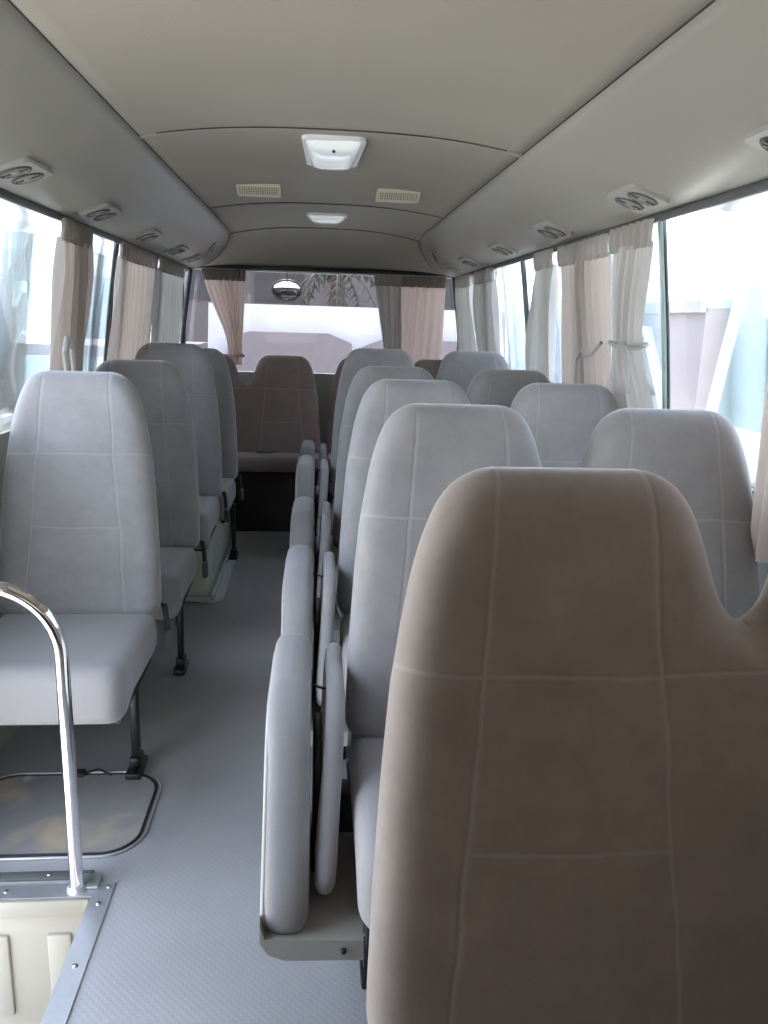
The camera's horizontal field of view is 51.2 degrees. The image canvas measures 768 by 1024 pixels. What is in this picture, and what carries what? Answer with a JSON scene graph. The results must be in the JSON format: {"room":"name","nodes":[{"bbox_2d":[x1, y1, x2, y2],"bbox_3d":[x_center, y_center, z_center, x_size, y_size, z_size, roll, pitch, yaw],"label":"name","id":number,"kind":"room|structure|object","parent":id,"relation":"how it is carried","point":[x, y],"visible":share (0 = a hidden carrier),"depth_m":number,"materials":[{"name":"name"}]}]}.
{"room":"vehicle interior","nodes":[
{"label":"vehicle interior","id":0,"kind":"room"},
{"bbox_2d":[0,259,158,751],"bbox_3d":[-1.038,0.015,1.799,0.182,1.800,7.450,1,13,-5],"label":"wall","id":1,"kind":"structure","parent":0,"point":[6,731],"depth_m":2.39,"materials":[{"name":"grey plastic"}]},
{"bbox_2d":[0,198,55,432],"bbox_3d":[-1.069,-0.515,2.144,0.093,0.658,1.288,1,13,-5],"label":"window","id":2,"kind":"structure","parent":1,"relation":"in","point":[18,224],"depth_m":2.35,"materials":[{"name":"grey"}]},
{"bbox_2d":[0,870,115,1023],"bbox_3d":[-0.842,1.159,1.462,0.490,0.401,0.994,1,13,-5],"label":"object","id":3,"kind":"structure","parent":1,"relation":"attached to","point":[48,935],"depth_m":1.84,"materials":[{"name":"beige paint"}]},
{"bbox_2d":[0,581,102,895],"bbox_3d":[-0.865,0.502,1.763,0.427,0.750,0.069,1,13,-5],"label":"grab rail","id":4,"kind":"object","parent":3,"relation":"on","point":[79,882],"visible":1,"depth_m":1.75,"materials":[{"name":"silver metal"}]},
{"bbox_2d":[49,217,93,370],"bbox_3d":[-1.055,-0.632,2.680,0.134,0.652,0.480,1,13,-5],"label":"curtain","id":5,"kind":"object","parent":1,"relation":"hanging from","point":[73,263],"visible":0.78,"depth_m":2.64,"materials":[{"name":"fabric"}]},
{"bbox_2d":[0,189,189,269],"bbox_3d":[-0.956,-0.710,1.586,0.016,0.022,7.360,1,13,-5],"label":"trim","id":6,"kind":"structure","parent":1,"relation":"attached to","point":[5,195],"depth_m":2.45,"materials":[{"name":"grey plastic"}]},
{"bbox_2d":[83,234,115,371],"bbox_3d":[-1.152,-0.752,3.133,0.093,0.658,0.589,1,13,-5],"label":"window","id":7,"kind":"structure","parent":1,"relation":"in","point":[101,246],"depth_m":3.21,"materials":[{"name":"grey"}]},
{"bbox_2d":[105,243,118,360],"bbox_3d":[-1.164,-0.821,3.420,0.098,0.652,0.014,1,13,-5],"label":"trim","id":8,"kind":"structure","parent":1,"relation":"attached to","point":[117,244],"depth_m":3.40,"materials":[{"name":"black rubber"}]},
{"bbox_2d":[105,244,119,355],"bbox_3d":[-1.208,-0.911,3.796,0.093,0.658,0.779,1,13,-5],"label":"window","id":9,"kind":"structure","parent":1,"relation":"in","point":[115,244],"depth_m":3.42,"materials":[{"name":"grey"}]},
{"bbox_2d":[107,241,156,359],"bbox_3d":[-1.154,-0.872,3.677,0.103,0.652,0.800,1,13,-5],"label":"curtain","id":10,"kind":"object","parent":1,"relation":"hanging from","point":[134,279],"visible":0.77,"depth_m":3.60,"materials":[{"name":"fabric"}]},
{"bbox_2d":[151,257,184,342],"bbox_3d":[-1.230,-1.085,4.568,0.101,0.652,0.840,1,13,-5],"label":"curtain","id":11,"kind":"object","parent":1,"relation":"hanging from","point":[168,289],"visible":0.77,"depth_m":4.44,"materials":[{"name":"grey fabric"}]},
{"bbox_2d":[180,268,192,342],"bbox_3d":[-1.287,-1.260,5.192,0.108,0.623,0.028,1,13,-5],"label":"trim","id":12,"kind":"structure","parent":1,"relation":"attached to","point":[189,277],"depth_m":5.16,"materials":[{"name":"black rubber"}]},
{"bbox_2d":[0,531,367,1023],"bbox_3d":[-0.146,0.865,2.103,1.980,0.060,7.500,1,13,-5],"label":"floor","id":13,"kind":"structure","parent":0,"point":[177,941],"depth_m":2.02,"materials":[{"name":"plastic"}]},
{"bbox_2d":[0,768,160,860],"bbox_3d":[-0.871,0.794,2.134,0.507,0.019,0.387,1,13,-5],"label":"floor hatch","id":14,"kind":"object","parent":13,"relation":"on","point":[114,809],"visible":0.89,"depth_m":2.13,"materials":[{"name":"plastic"}]},
{"bbox_2d":[0,370,172,779],"bbox_3d":[-0.872,0.210,2.168,0.522,1.137,0.627,1,13,-5],"label":"seat","id":15,"kind":"object","parent":13,"relation":"on","point":[79,529],"visible":0.98,"depth_m":2.26,"materials":[{"name":"grey fabric"}]},
{"bbox_2d":[0,614,156,724],"bbox_3d":[-0.866,0.395,2.132,0.440,0.156,0.470,1,13,-5],"label":"seat cushion","id":16,"kind":"object","parent":15,"relation":"on","point":[110,654],"depth_m":1.96,"materials":[{"name":"grey fabric"}]},
{"bbox_2d":[95,359,207,674],"bbox_3d":[-0.921,0.048,2.848,0.537,1.137,0.627,1,13,-5],"label":"seat","id":17,"kind":"object","parent":13,"relation":"on","point":[160,386],"visible":0.5,"depth_m":2.95,"materials":[{"name":"grey fabric"}]},
{"bbox_2d":[152,547,196,619],"bbox_3d":[-0.908,0.233,2.812,0.440,0.156,0.470,1,13,-5],"label":"seat cushion","id":18,"kind":"object","parent":17,"relation":"on","point":[178,564],"depth_m":2.71,"materials":[{"name":"grey fabric"}]},
{"bbox_2d":[184,511,242,602],"bbox_3d":[-1.051,0.153,4.243,0.510,0.285,1.155,1,13,-5],"label":"wheel arch cover","id":19,"kind":"object","parent":13,"relation":"on","point":[213,588],"visible":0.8,"depth_m":3.97,"materials":[{"name":"white paint"}]},
{"bbox_2d":[134,342,228,551],"bbox_3d":[-0.943,-0.267,3.492,0.485,0.905,0.627,1,13,-5],"label":"seat","id":20,"kind":"object","parent":19,"relation":"on","point":[193,363],"visible":0.43,"depth_m":3.62,"materials":[{"name":"grey fabric"}]},
{"bbox_2d":[194,496,219,548],"bbox_3d":[-0.959,0.030,3.481,0.440,0.156,0.470,1,13,-5],"label":"seat cushion","id":21,"kind":"object","parent":20,"relation":"on","point":[209,508],"depth_m":3.40,"materials":[{"name":"grey fabric"}]},
{"bbox_2d":[202,348,243,559],"bbox_3d":[-1.023,-0.265,4.157,0.552,1.137,0.627,1,13,-5],"label":"seat","id":22,"kind":"object","parent":13,"relation":"on","point":[221,373],"visible":0.31,"depth_m":4.27,"materials":[{"name":"grey fabric"}]},
{"bbox_2d":[217,478,235,520],"bbox_3d":[-1.003,-0.080,4.121,0.440,0.156,0.470,1,13,-5],"label":"seat cushion","id":23,"kind":"object","parent":22,"relation":"on","point":[228,484],"depth_m":4.06,"materials":[{"name":"grey fabric"}]},
{"bbox_2d":[223,354,319,531],"bbox_3d":[-0.871,-0.435,5.025,0.950,1.078,0.435,1,13,-5],"label":"seat","id":24,"kind":"object","parent":13,"relation":"on","point":[278,409],"visible":0.56,"depth_m":5.01,"materials":[{"name":"brown fabric"}]},
{"bbox_2d":[256,450,278,452],"bbox_3d":[-0.727,-0.378,4.999,0.135,0.016,0.055,1,13,-5],"label":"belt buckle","id":25,"kind":"object","parent":24,"relation":"on","point":[257,451],"visible":1,"depth_m":4.98,"materials":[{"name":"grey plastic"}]},
{"bbox_2d":[238,452,318,471],"bbox_3d":[-0.869,-0.320,4.983,0.950,0.095,0.300,1,13,-5],"label":"seat cushion","id":26,"kind":"object","parent":24,"relation":"on","point":[247,461],"depth_m":4.86,"materials":[{"name":"brown fabric"}]},
{"bbox_2d":[259,633,363,960],"bbox_3d":[-0.139,0.627,1.617,0.188,0.624,0.540,1,13,-5],"label":"seat","id":27,"kind":"object","parent":13,"relation":"on","point":[309,911],"visible":1,"depth_m":1.45,"materials":[{"name":"grey fabric"}]},
{"bbox_2d":[264,633,311,933],"bbox_3d":[-0.188,0.502,1.590,0.084,0.370,0.527,1,13,-5],"label":"cushion","id":28,"kind":"object","parent":27,"relation":"on","point":[287,755],"depth_m":1.44,"materials":[{"name":"grey fabric"}]},
{"bbox_2d":[259,805,363,960],"bbox_3d":[-0.140,0.693,1.565,0.178,0.078,0.395,1,13,-5],"label":"tray","id":29,"kind":"object","parent":27,"relation":"on","point":[329,927],"depth_m":1.39,"materials":[{"name":"grey plastic"}]},
{"bbox_2d":[281,545,347,759],"bbox_3d":[-0.198,0.460,2.315,0.188,0.624,0.540,1,13,-5],"label":"seat","id":30,"kind":"object","parent":13,"relation":"on","point":[297,588],"visible":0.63,"depth_m":2.18,"materials":[{"name":"grey fabric"}]},
{"bbox_2d":[283,545,312,706],"bbox_3d":[-0.247,0.335,2.288,0.084,0.370,0.527,1,13,-5],"label":"cushion","id":31,"kind":"object","parent":30,"relation":"on","point":[298,571],"depth_m":2.18,"materials":[{"name":"grey fabric"}]},
{"bbox_2d":[311,667,347,745],"bbox_3d":[-0.198,0.526,2.263,0.178,0.078,0.395,1,13,-5],"label":"tray","id":32,"kind":"object","parent":30,"relation":"on","point":[315,706],"depth_m":2.16,"materials":[{"name":"grey plastic"}]},
{"bbox_2d":[290,496,339,641],"bbox_3d":[-0.255,0.298,2.994,0.188,0.624,0.540,1,13,-5],"label":"seat","id":33,"kind":"object","parent":13,"relation":"on","point":[302,517],"visible":0.45,"depth_m":2.87,"materials":[{"name":"grey fabric"}]},
{"bbox_2d":[291,496,313,551],"bbox_3d":[-0.304,0.172,2.966,0.084,0.370,0.527,1,13,-5],"label":"cushion","id":34,"kind":"object","parent":33,"relation":"on","point":[302,517],"depth_m":2.87,"materials":[{"name":"grey fabric"}]},
{"bbox_2d":[312,592,339,641],"bbox_3d":[-0.255,0.364,2.942,0.178,0.078,0.395,1,13,-5],"label":"tray","id":35,"kind":"object","parent":33,"relation":"on","point":[336,636],"depth_m":2.80,"materials":[{"name":"grey plastic"}]},
{"bbox_2d":[295,455,334,564],"bbox_3d":[-0.315,0.103,3.716,0.188,0.666,0.540,1,13,-5],"label":"seat","id":36,"kind":"object","parent":13,"relation":"on","point":[304,483],"visible":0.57,"depth_m":3.58,"materials":[{"name":"grey fabric"}]},
{"bbox_2d":[296,455,314,501],"bbox_3d":[-0.363,-0.043,3.684,0.084,0.370,0.527,1,13,-5],"label":"cushion","id":37,"kind":"object","parent":36,"relation":"on","point":[305,469],"depth_m":3.57,"materials":[{"name":"grey fabric"}]},
{"bbox_2d":[313,532,334,564],"bbox_3d":[-0.315,0.149,3.659,0.178,0.078,0.395,1,13,-5],"label":"tray","id":38,"kind":"object","parent":36,"relation":"on","point":[332,548],"depth_m":3.61,"materials":[{"name":"grey plastic"}]},
{"bbox_2d":[300,440,331,525],"bbox_3d":[-0.392,-0.072,4.627,0.188,0.624,0.540,1,13,-5],"label":"seat","id":39,"kind":"object","parent":13,"relation":"on","point":[307,446],"visible":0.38,"depth_m":4.53,"materials":[{"name":"grey fabric"}]},
{"bbox_2d":[300,440,314,482],"bbox_3d":[-0.441,-0.198,4.599,0.084,0.370,0.527,1,13,-5],"label":"cushion","id":40,"kind":"object","parent":39,"relation":"on","point":[307,446],"depth_m":4.53,"materials":[{"name":"grey fabric"}]},
{"bbox_2d":[326,358,441,503],"bbox_3d":[0.105,-0.424,5.109,0.950,1.078,0.435,1,13,-5],"label":"bench","id":41,"kind":"object","parent":13,"relation":"on","point":[432,366],"visible":0.09,"depth_m":5.08,"materials":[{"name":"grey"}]},
{"bbox_2d":[326,454,330,471],"bbox_3d":[0.108,-0.310,5.067,0.950,0.095,0.300,1,13,-5],"label":"seat cushion","id":42,"kind":"object","parent":41,"relation":"on","point":[328,456],"depth_m":4.91,"materials":[{"name":"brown fabric"}]},
{"bbox_2d":[330,348,509,527],"bbox_3d":[0.210,-0.134,3.673,0.912,1.179,0.627,1,13,-5],"label":"seat","id":43,"kind":"object","parent":13,"relation":"on","point":[458,367],"visible":0.19,"depth_m":3.75,"materials":[{"name":"grey fabric"}]},
{"bbox_2d":[331,498,333,527],"bbox_3d":[-0.015,0.028,3.611,0.440,0.156,0.470,1,13,-5],"label":"seat cushion","id":44,"kind":"object","parent":43,"relation":"on","point":[332,505],"depth_m":3.62,"materials":[{"name":"grey fabric"}]},
{"bbox_2d":[332,366,549,617],"bbox_3d":[0.271,0.061,2.951,0.912,1.137,0.627,1,13,-5],"label":"seat","id":45,"kind":"object","parent":13,"relation":"on","point":[500,387],"visible":0.17,"depth_m":3.04,"materials":[{"name":"grey fabric"}]},
{"bbox_2d":[335,549,343,616],"bbox_3d":[0.045,0.243,2.894,0.440,0.156,0.470,1,13,-5],"label":"seat cushion","id":46,"kind":"object","parent":45,"relation":"on","point":[341,614],"depth_m":2.83,"materials":[{"name":"grey fabric"}]},
{"bbox_2d":[337,379,618,778],"bbox_3d":[0.328,0.223,2.272,0.912,1.137,0.627,1,13,-5],"label":"seat","id":47,"kind":"object","parent":13,"relation":"on","point":[562,418],"visible":0.26,"depth_m":2.36,"materials":[{"name":"grey fabric"}]},
{"bbox_2d":[340,614,349,696],"bbox_3d":[0.102,0.406,2.216,0.440,0.156,0.470,1,13,-5],"label":"seat cushion","id":48,"kind":"object","parent":47,"relation":"on","point":[345,622],"depth_m":2.20,"materials":[{"name":"grey fabric"}]},
{"bbox_2d":[345,403,759,989],"bbox_3d":[0.386,0.390,1.574,0.912,1.137,0.627,1,13,-5],"label":"seat","id":49,"kind":"object","parent":13,"relation":"on","point":[421,449],"visible":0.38,"depth_m":1.65,"materials":[{"name":"grey fabric"}]},
{"bbox_2d":[349,737,383,928],"bbox_3d":[0.161,0.573,1.518,0.440,0.156,0.470,1,13,-5],"label":"seat cushion","id":50,"kind":"object","parent":49,"relation":"on","point":[365,759],"depth_m":1.43,"materials":[{"name":"grey fabric"}]},
{"bbox_2d":[366,466,767,1023],"bbox_3d":[0.447,0.565,0.847,0.912,1.137,0.627,1,13,-5],"label":"seat","id":51,"kind":"object","parent":13,"relation":"on","point":[572,826],"visible":1,"depth_m":0.92,"materials":[{"name":"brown fabric"}]},
{"bbox_2d":[238,277,453,443],"bbox_3d":[-0.417,-0.860,5.444,2.000,1.860,0.060,1,13,-5],"label":"wall","id":52,"kind":"structure","parent":0,"point":[323,381],"depth_m":5.43,"materials":[{"name":"grey plastic"}]},
{"bbox_2d":[271,273,301,301],"bbox_3d":[-0.635,-1.621,5.471,0.197,0.359,0.254,-6,15,-29],"label":"mirror","id":53,"kind":"object","parent":52,"relation":"attached to","point":[285,290],"visible":0.97,"depth_m":5.55,"materials":[{"name":"white mirror"}]},
{"bbox_2d":[181,267,457,350],"bbox_3d":[-0.405,-1.249,5.351,1.864,0.704,0.024,1,13,-5],"label":"window","id":54,"kind":"structure","parent":52,"relation":"in","point":[183,298],"depth_m":5.25,"materials":[{"name":"clear glass"}]},
{"bbox_2d":[193,265,450,278],"bbox_3d":[-0.391,-1.563,5.236,1.680,0.012,0.012,1,13,-5],"label":"trim","id":55,"kind":"structure","parent":52,"relation":"attached to","point":[196,267],"depth_m":5.23,"materials":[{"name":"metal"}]},
{"bbox_2d":[374,274,400,348],"bbox_3d":[0.023,-1.249,5.277,0.200,0.600,0.041,1,13,-5],"label":"curtain","id":56,"kind":"object","parent":55,"relation":"hanging from","point":[388,287],"visible":0.84,"depth_m":5.26,"materials":[{"name":"grey fabric"}]},
{"bbox_2d":[11,0,711,274],"bbox_3d":[-0.089,-0.830,1.656,1.732,0.233,7.410,1,13,-5],"label":"ceiling","id":57,"kind":"structure","parent":0,"point":[502,74],"depth_m":1.77,"materials":[{"name":"beige plastic"}]},
{"bbox_2d":[0,0,229,267],"bbox_3d":[-0.787,-0.805,1.579,0.337,0.186,7.363,1,13,-5],"label":"air duct","id":58,"kind":"object","parent":57,"relation":"attached to","point":[51,115],"visible":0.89,"depth_m":2.07,"materials":[{"name":"plastic"}]},
{"bbox_2d":[0,156,52,187],"bbox_3d":[-0.871,-0.813,1.919,0.104,0.046,0.190,1,13,-5],"label":"air vent","id":59,"kind":"object","parent":58,"relation":"attached to","point":[22,171],"visible":1,"depth_m":1.90,"materials":[{"name":"grey plastic"}]},
{"bbox_2d":[78,203,122,221],"bbox_3d":[-0.932,-0.985,2.636,0.104,0.046,0.190,1,13,-5],"label":"air vent","id":60,"kind":"object","parent":58,"relation":"attached to","point":[107,210],"visible":1,"depth_m":2.60,"materials":[{"name":"grey plastic"}]},
{"bbox_2d":[130,228,162,242],"bbox_3d":[-0.992,-1.157,3.354,0.104,0.046,0.190,1,13,-5],"label":"air vent","id":61,"kind":"object","parent":58,"relation":"attached to","point":[151,234],"visible":1,"depth_m":3.31,"materials":[{"name":"grey plastic"}]},
{"bbox_2d":[163,245,188,255],"bbox_3d":[-1.050,-1.324,4.052,0.104,0.046,0.190,1,13,-5],"label":"air vent","id":62,"kind":"object","parent":58,"relation":"attached to","point":[182,248],"visible":1,"depth_m":4.00,"materials":[{"name":"grey plastic"}]},
{"bbox_2d":[182,254,203,262],"bbox_3d":[-1.096,-1.454,4.595,0.104,0.046,0.190,1,13,-5],"label":"air vent","id":63,"kind":"object","parent":58,"relation":"attached to","point":[196,257],"visible":1,"depth_m":4.54,"materials":[{"name":"grey plastic"}]},
{"bbox_2d":[207,241,217,254],"bbox_3d":[-0.980,-1.506,4.571,0.035,0.063,0.199,-3,14,-21],"label":"vent","id":64,"kind":"object","parent":58,"relation":"attached to","point":[213,245],"visible":1,"depth_m":4.54,"materials":[{"name":"grey plastic"}]},
{"bbox_2d":[201,268,245,364],"bbox_3d":[-1.035,-1.262,5.193,0.280,0.600,0.058,0,14,-9],"label":"curtain","id":65,"kind":"object","parent":57,"relation":"hanging from","point":[225,287],"visible":0.96,"depth_m":5.18,"materials":[{"name":"fabric"}]},
{"bbox_2d":[236,183,280,197],"bbox_3d":[-0.498,-1.282,3.190,0.170,0.034,0.120,1,13,-5],"label":"ceiling speaker","id":66,"kind":"object","parent":57,"relation":"attached to","point":[262,189],"visible":1,"depth_m":3.16,"materials":[{"name":"beige plastic"}]},
{"bbox_2d":[239,187,276,194],"bbox_3d":[-0.496,-1.268,3.159,0.148,0.020,0.033,1,13,-5],"label":"grille","id":67,"kind":"object","parent":66,"relation":"attached to","point":[242,190],"depth_m":3.16,"materials":[{"name":"grey plastic"}]},
{"bbox_2d":[230,227,418,241],"bbox_3d":[-0.339,-1.617,4.638,1.095,0.059,0.013,1,13,-5],"label":"trim","id":68,"kind":"structure","parent":57,"relation":"attached to","point":[280,227],"depth_m":4.63,"materials":[{"name":"grey plastic"}]},
{"bbox_2d":[306,212,346,224],"bbox_3d":[-0.292,-1.492,4.085,0.204,0.038,0.220,1,13,-5],"label":"recessed light","id":69,"kind":"object","parent":57,"relation":"in","point":[319,218],"visible":1,"depth_m":4.00,"materials":[{"name":"white plastic"}]},
{"bbox_2d":[209,202,443,218],"bbox_3d":[-0.257,-1.389,3.667,1.076,0.049,0.013,1,13,-5],"label":"trim","id":70,"kind":"structure","parent":57,"relation":"attached to","point":[270,202],"depth_m":3.66,"materials":[{"name":"grey plastic"}]},
{"bbox_2d":[139,126,521,157],"bbox_3d":[-0.138,-1.048,2.244,1.076,0.051,0.020,1,13,-5],"label":"trim","id":71,"kind":"structure","parent":57,"relation":"attached to","point":[143,136],"depth_m":2.23,"materials":[{"name":"grey plastic"}]},
{"bbox_2d":[302,134,365,170],"bbox_3d":[-0.161,-1.115,2.515,0.188,0.039,0.420,1,13,-5],"label":"recessed light","id":72,"kind":"object","parent":57,"relation":"in","point":[323,152],"visible":1,"depth_m":2.38,"materials":[{"name":"white plastic"}]},
{"bbox_2d":[376,188,420,203],"bbox_3d":[0.055,-1.274,3.228,0.170,0.034,0.120,1,13,-5],"label":"ceiling speaker","id":73,"kind":"object","parent":57,"relation":"attached to","point":[382,194],"visible":0.99,"depth_m":3.20,"materials":[{"name":"beige plastic"}]},
{"bbox_2d":[380,193,417,200],"bbox_3d":[0.058,-1.259,3.197,0.148,0.020,0.033,1,13,-5],"label":"grille","id":74,"kind":"object","parent":73,"relation":"attached to","point":[383,196],"depth_m":3.20,"materials":[{"name":"grey plastic"}]},
{"bbox_2d":[401,276,445,363],"bbox_3d":[0.231,-1.241,5.313,0.340,0.620,0.028,1,13,-5],"label":"curtain","id":75,"kind":"object","parent":57,"relation":"hanging from","point":[422,297],"visible":0.84,"depth_m":5.30,"materials":[{"name":"fabric"}]},
{"bbox_2d":[418,0,767,276],"bbox_3d":[0.611,-0.790,1.700,0.337,0.186,7.363,1,13,-5],"label":"air duct","id":76,"kind":"object","parent":57,"relation":"attached to","point":[675,125],"visible":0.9,"depth_m":1.71,"materials":[{"name":"plastic"}]},
{"bbox_2d":[443,263,463,272],"bbox_3d":[0.411,-1.438,4.725,0.103,0.046,0.190,1,13,-5],"label":"air vent","id":77,"kind":"object","parent":76,"relation":"attached to","point":[448,266],"visible":1,"depth_m":4.67,"materials":[{"name":"grey plastic"}]},
{"bbox_2d":[458,256,481,267],"bbox_3d":[0.452,-1.319,4.231,0.103,0.046,0.190,1,13,-5],"label":"air vent","id":78,"kind":"object","parent":76,"relation":"attached to","point":[464,260],"visible":1,"depth_m":4.18,"materials":[{"name":"grey plastic"}]},
{"bbox_2d":[488,242,518,256],"bbox_3d":[0.516,-1.138,3.474,0.103,0.046,0.190,1,13,-5],"label":"air vent","id":79,"kind":"object","parent":76,"relation":"attached to","point":[497,247],"visible":1,"depth_m":3.43,"materials":[{"name":"grey plastic"}]},
{"bbox_2d":[531,220,573,240],"bbox_3d":[0.577,-0.964,2.748,0.103,0.046,0.190,1,13,-5],"label":"air vent","id":80,"kind":"object","parent":76,"relation":"attached to","point":[546,228],"visible":1,"depth_m":2.71,"materials":[{"name":"grey plastic"}]},
{"bbox_2d":[606,183,669,212],"bbox_3d":[0.638,-0.790,2.021,0.103,0.046,0.190,1,13,-5],"label":"air vent","id":81,"kind":"object","parent":76,"relation":"attached to","point":[634,197],"visible":1,"depth_m":1.99,"materials":[{"name":"grey plastic"}]},
{"bbox_2d":[744,124,767,152],"bbox_3d":[0.695,-0.628,1.342,0.103,0.046,0.190,1,13,-5],"label":"air vent","id":82,"kind":"object","parent":76,"relation":"attached to","point":[757,138],"visible":1,"depth_m":1.39,"materials":[{"name":"grey plastic"}]},
{"bbox_2d":[494,272,767,592],"bbox_3d":[0.803,0.034,1.958,0.182,1.800,7.450,1,13,-5],"label":"wall","id":83,"kind":"structure","parent":0,"point":[763,567],"depth_m":1.82,"materials":[{"name":"grey plastic"}]},
{"bbox_2d":[452,278,456,327],"bbox_3d":[0.492,-1.241,5.346,0.108,0.623,0.028,1,13,-5],"label":"trim","id":84,"kind":"structure","parent":83,"relation":"attached to","point":[453,279],"depth_m":5.29,"materials":[{"name":"black rubber"}]},
{"bbox_2d":[455,273,476,350],"bbox_3d":[0.513,-1.133,4.997,0.107,0.652,0.530,1,13,-5],"label":"curtain","id":85,"kind":"object","parent":83,"relation":"hanging from","point":[466,340],"visible":0.7,"depth_m":4.94,"materials":[{"name":"grey fabric"}]},
{"bbox_2d":[473,267,500,353],"bbox_3d":[0.566,-0.983,4.372,0.106,0.652,0.560,1,13,-5],"label":"curtain","id":86,"kind":"object","parent":83,"relation":"hanging from","point":[486,313],"visible":0.78,"depth_m":4.28,"materials":[{"name":"grey fabric"}]},
{"bbox_2d":[494,262,527,369],"bbox_3d":[0.640,-0.909,4.032,0.093,0.658,0.684,1,13,-5],"label":"window","id":87,"kind":"structure","parent":83,"relation":"in","point":[509,278],"depth_m":3.98,"materials":[{"name":"grey"}]},
{"bbox_2d":[520,261,527,333],"bbox_3d":[0.656,-0.830,3.699,0.100,0.652,0.016,1,13,-5],"label":"trim","id":88,"kind":"structure","parent":83,"relation":"attached to","point":[522,262],"depth_m":3.65,"materials":[{"name":"grey"}]},
{"bbox_2d":[525,248,557,381],"bbox_3d":[0.641,-0.798,3.277,0.085,0.502,0.380,1,13,-5],"label":"curtain","id":89,"kind":"object","parent":83,"relation":"hanging from","point":[540,343],"visible":0.93,"depth_m":3.18,"materials":[{"name":"grey fabric"}]},
{"bbox_2d":[524,252,561,382],"bbox_3d":[0.701,-0.734,3.301,0.093,0.658,0.824,1,13,-5],"label":"window","id":90,"kind":"structure","parent":83,"relation":"in","point":[558,369],"depth_m":3.28,"materials":[{"name":"grey"}]},
{"bbox_2d":[557,233,610,387],"bbox_3d":[0.703,-0.609,2.812,0.095,0.652,0.580,1,13,-5],"label":"curtain","id":91,"kind":"object","parent":83,"relation":"hanging from","point":[585,266],"visible":0.85,"depth_m":2.75,"materials":[{"name":"fabric"}]},
{"bbox_2d":[455,179,767,277],"bbox_3d":[0.774,-0.691,1.736,0.016,0.022,7.360,1,13,-5],"label":"trim","id":92,"kind":"structure","parent":83,"relation":"attached to","point":[762,186],"depth_m":1.97,"materials":[{"name":"grey plastic"}]},
{"bbox_2d":[573,219,654,408],"bbox_3d":[0.713,-0.517,2.425,0.130,0.652,0.544,1,13,-5],"label":"curtain","id":93,"kind":"object","parent":83,"relation":"hanging from","point":[631,246],"visible":0.82,"depth_m":2.32,"materials":[{"name":"grey fabric"}]},
{"bbox_2d":[608,221,667,408],"bbox_3d":[0.766,-0.550,2.532,0.093,0.658,0.599,1,13,-5],"label":"window","id":94,"kind":"structure","parent":83,"relation":"in","point":[651,355],"depth_m":2.33,"materials":[{"name":"grey"}]},
{"bbox_2d":[658,221,666,408],"bbox_3d":[0.778,-0.481,2.241,0.098,0.652,0.014,1,13,-5],"label":"trim","id":95,"kind":"structure","parent":83,"relation":"attached to","point":[660,224],"depth_m":2.22,"materials":[{"name":"metal"}]},
{"bbox_2d":[664,191,767,488],"bbox_3d":[0.850,-0.311,1.532,0.093,0.658,1.464,1,13,-5],"label":"window","id":96,"kind":"structure","parent":83,"relation":"in","point":[756,206],"depth_m":1.88,"materials":[{"name":"grey"}]},
{"bbox_2d":[750,378,767,562],"bbox_3d":[0.793,-0.232,1.461,0.079,0.757,0.408,1,13,-5],"label":"curtain","id":97,"kind":"object","parent":83,"relation":"hanging from","point":[759,520],"visible":0.98,"depth_m":1.66,"materials":[{"name":"fabric"}]},
{"label":"outside","id":98,"kind":"structure","parent":0,"visible":0},
{"label":"ground","id":99,"kind":"structure","parent":98,"visible":0},
{"bbox_2d":[26,234,111,341],"bbox_3d":[-6.242,-3.026,14.278,2.270,3.170,6.900,1,13,-5],"label":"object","id":100,"kind":"object","parent":99,"relation":"on","point":[39,305],"visible":0.02,"depth_m":11.44,"materials":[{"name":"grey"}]},
{"bbox_2d":[24,339,207,383],"bbox_3d":[-3.104,-1.177,9.857,1.700,1.800,3.840,1,13,-5],"label":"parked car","id":101,"kind":"object","parent":99,"relation":"on","point":[37,354],"visible":0.02,"depth_m":7.92,"materials":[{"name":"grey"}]},
{"bbox_2d":[284,274,376,307],"bbox_3d":[-0.884,-3.214,15.799,2.658,3.173,2.777,1,13,-5],"label":"palm tree","id":102,"kind":"object","parent":99,"relation":"on","point":[337,298],"visible":0.34,"depth_m":15.42,"materials":[{"name":"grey plant"}]},
{"bbox_2d":[180,269,496,341],"bbox_3d":[-1.130,-5.412,18.882,7.400,5.200,2.700,1,13,-5],"label":"building","id":103,"kind":"structure","parent":99,"relation":"on","point":[258,285],"depth_m":18.20,"materials":[{"name":"grey"}]},
{"bbox_2d":[184,269,454,307],"bbox_3d":[-1.477,-5.163,18.221,6.300,0.800,0.060,1,13,-5],"label":"shutter","id":104,"kind":"object","parent":103,"relation":"hanging from","point":[258,285],"depth_m":18.18,"materials":[{"name":"grey"}]},
{"bbox_2d":[208,302,503,373],"bbox_3d":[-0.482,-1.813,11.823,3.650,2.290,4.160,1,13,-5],"label":"van","id":105,"kind":"object","parent":99,"relation":"on","point":[325,336],"visible":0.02,"depth_m":9.72,"materials":[{"name":"white metal"}]},
{"bbox_2d":[529,297,718,355],"bbox_3d":[4.987,-3.427,18.427,2.650,2.720,7.500,1,13,-5],"label":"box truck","id":106,"kind":"object","parent":99,"relation":"on","point":[712,303],"visible":0.02,"depth_m":14.53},
{"bbox_2d":[669,300,719,409],"bbox_3d":[4.267,-1.270,9.830,2.320,2.440,2.550,1,13,-5],"label":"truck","id":107,"kind":"object","parent":99,"relation":"on","point":[694,326],"visible":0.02,"depth_m":8.51,"materials":[{"name":"white metal"}]},
{"bbox_2d":[706,228,767,464],"bbox_3d":[4.033,-0.367,4.945,2.010,2.920,6.100,1,13,-5],"label":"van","id":108,"kind":"object","parent":99,"relation":"on","point":[755,262],"visible":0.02,"depth_m":6.35,"materials":[{"name":"white metal"}]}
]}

